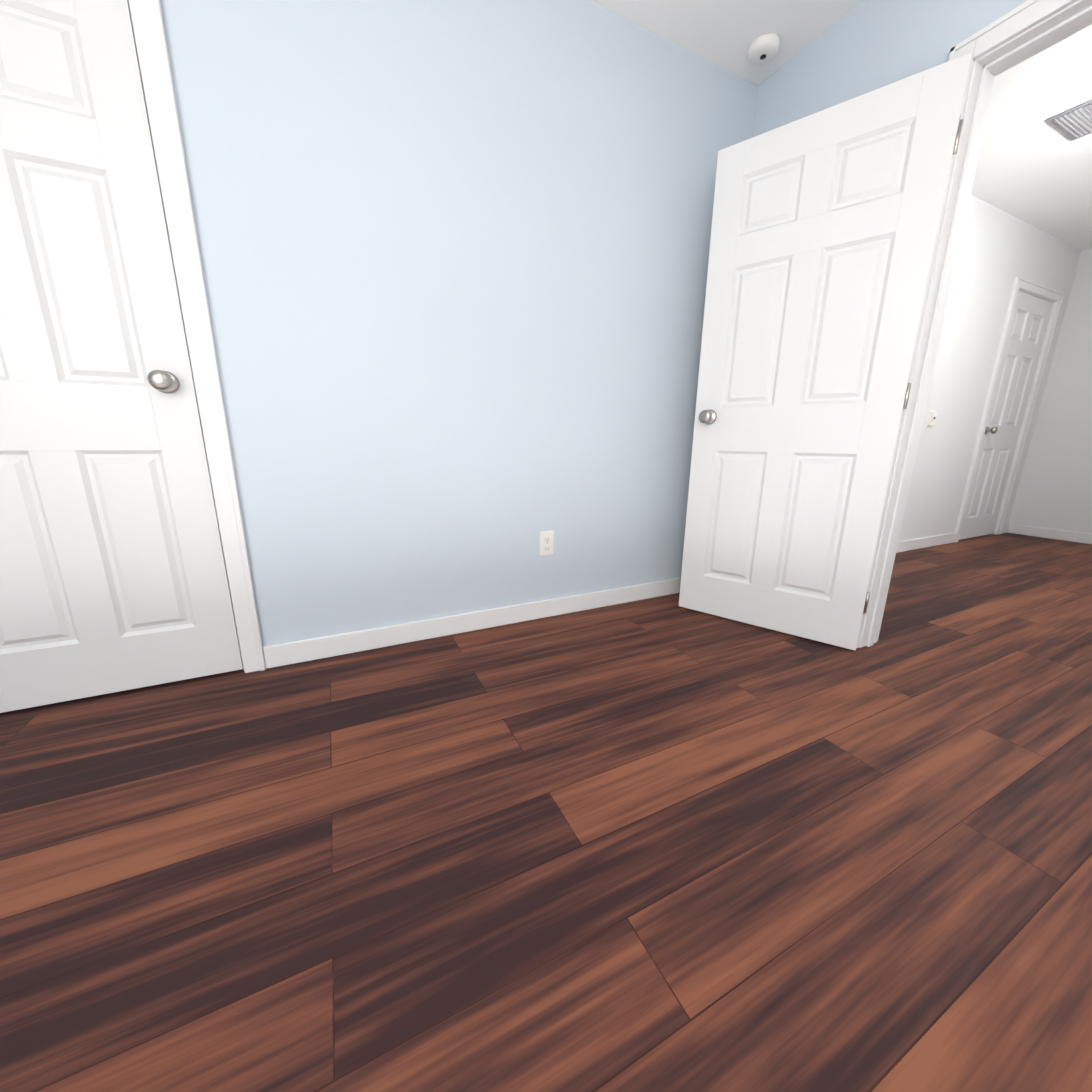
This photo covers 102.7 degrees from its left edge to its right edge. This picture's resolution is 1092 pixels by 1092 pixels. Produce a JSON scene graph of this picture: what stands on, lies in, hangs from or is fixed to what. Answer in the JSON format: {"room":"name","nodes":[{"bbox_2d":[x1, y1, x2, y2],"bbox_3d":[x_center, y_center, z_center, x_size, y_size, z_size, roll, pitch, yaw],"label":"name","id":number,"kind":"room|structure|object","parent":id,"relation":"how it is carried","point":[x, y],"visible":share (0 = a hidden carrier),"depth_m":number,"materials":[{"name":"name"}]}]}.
{"room":"empty bedroom","nodes":[
{"label":"empty bedroom","id":0,"kind":"room"},
{"bbox_2d":[0,532,1091,1091],"bbox_3d":[1.347,0.441,2.011,7.940,0.100,6.920,-6,15,-25],"label":"floor","id":1,"kind":"structure","parent":0,"point":[660,844],"depth_m":0.90,"materials":[{"name":"brown wood"}]},
{"bbox_2d":[160,0,1080,645],"bbox_3d":[1.018,-0.958,2.390,7.940,2.430,0.120,-6,15,-25],"label":"wall","id":2,"kind":"structure","parent":0,"point":[454,254],"depth_m":1.68,"materials":[{"name":"blue paint"}]},
{"bbox_2d":[0,0,242,712],"bbox_3d":[-1.445,-0.480,1.235,0.732,1.990,0.171,-6,15,-25],"label":"closet door","id":3,"kind":"structure","parent":2,"relation":"in","point":[113,575],"depth_m":1.28,"materials":[{"name":"white wood"}]},
{"bbox_2d":[128,0,265,672],"bbox_3d":[-1.453,-0.518,1.252,0.866,2.071,0.145,-6,15,-25],"label":"trim","id":4,"kind":"structure","parent":2,"relation":"attached to","point":[153,53],"depth_m":1.32,"materials":[{"name":"white wood"}]},
{"bbox_2d":[263,578,680,668],"bbox_3d":[-0.736,0.382,1.772,3.760,0.088,0.014,-6,15,-25],"label":"baseboard","id":5,"kind":"structure","parent":2,"relation":"attached to","point":[287,653],"depth_m":1.92,"materials":[{"name":"white wood"}]},
{"bbox_2d":[539,530,553,555],"bbox_3d":[0.004,-0.013,2.045,0.072,0.115,0.009,-6,15,-25],"label":"electrical outlet","id":6,"kind":"object","parent":2,"relation":"attached to","point":[546,545],"visible":1,"depth_m":2.04,"materials":[{"name":"white plastic"}]},
{"bbox_2d":[896,532,955,552],"bbox_3d":[2.971,-0.013,3.526,1.294,0.088,0.014,-6,15,-25],"label":"baseboard","id":7,"kind":"structure","parent":2,"relation":"attached to","point":[936,540],"depth_m":3.59,"materials":[{"name":"white wood"}]},
{"bbox_2d":[926,410,937,426],"bbox_3d":[2.862,-0.942,3.233,0.075,0.118,0.024,-6,15,-25],"label":"light switch","id":8,"kind":"object","parent":2,"relation":"attached to","point":[931,421],"visible":1,"depth_m":3.22,"materials":[{"name":"white plastic"}]},
{"bbox_2d":[959,291,1052,539],"bbox_3d":[3.943,-1.054,3.784,0.732,1.990,0.171,-6,15,-25],"label":"hall door","id":9,"kind":"structure","parent":2,"relation":"in","point":[1024,341],"depth_m":3.76,"materials":[{"name":"white wood"}]},
{"bbox_2d":[954,277,1063,542],"bbox_3d":[3.928,-1.091,3.798,0.866,2.071,0.145,-6,15,-25],"label":"door frame","id":10,"kind":"structure","parent":2,"relation":"attached to","point":[1054,297],"depth_m":3.70,"materials":[{"name":"white wood"}]},
{"bbox_2d":[590,0,1091,250],"bbox_3d":[1.371,-2.016,1.407,7.940,0.100,6.920,-6,15,-25],"label":"ceiling","id":11,"kind":"structure","parent":0,"point":[1033,167],"depth_m":2.00,"materials":[{"name":"paint"}]},
{"bbox_2d":[748,33,779,65],"bbox_3d":[0.901,-2.046,1.806,0.120,0.040,0.120,-6,15,-25],"label":"smoke detector","id":12,"kind":"object","parent":11,"relation":"attached to","point":[763,49],"visible":1,"depth_m":1.78,"materials":[{"name":"white plastic"}]},
{"bbox_2d":[1045,99,1091,140],"bbox_3d":[2.708,-2.138,2.194,0.340,0.012,0.180,-6,15,-25],"label":"ceiling vent","id":13,"kind":"object","parent":11,"relation":"in","point":[1073,123],"visible":1,"depth_m":2.20,"materials":[{"name":"grey metal"}]},
{"bbox_2d":[753,0,1026,136],"bbox_3d":[1.929,-0.485,0.501,0.120,2.430,4.180,-6,15,-25],"label":"wall","id":14,"kind":"structure","parent":0,"point":[863,47],"depth_m":1.61,"materials":[{"name":"blue paint"}]},
{"bbox_2d":[679,52,971,650],"bbox_3d":[1.006,-0.597,1.806,0.772,1.990,0.171,11,18,38],"label":"door","id":15,"kind":"structure","parent":14,"relation":"in","point":[825,226],"depth_m":1.73,"materials":[{"name":"white wood"}]},
{"bbox_2d":[856,0,1091,647],"bbox_3d":[1.557,-0.497,1.285,0.168,2.071,0.906,-6,15,-25],"label":"trim","id":16,"kind":"structure","parent":14,"relation":"attached to","point":[1026,30],"depth_m":1.48,"materials":[{"name":"white wood"}]},
{"bbox_2d":[1009,248,1091,533],"bbox_3d":[5.016,-1.093,3.094,0.120,2.430,2.080,-6,15,-25],"label":"wall","id":17,"kind":"structure","parent":0,"point":[1054,490],"depth_m":3.85,"materials":[{"name":"white paint"}]},
{"bbox_2d":[1003,524,1091,543],"bbox_3d":[4.901,0.036,3.405,0.040,0.088,1.930,-6,15,-25],"label":"baseboard","id":18,"kind":"structure","parent":17,"relation":"attached to","point":[1086,538],"depth_m":4.00,"materials":[{"name":"white wood"}]}
]}

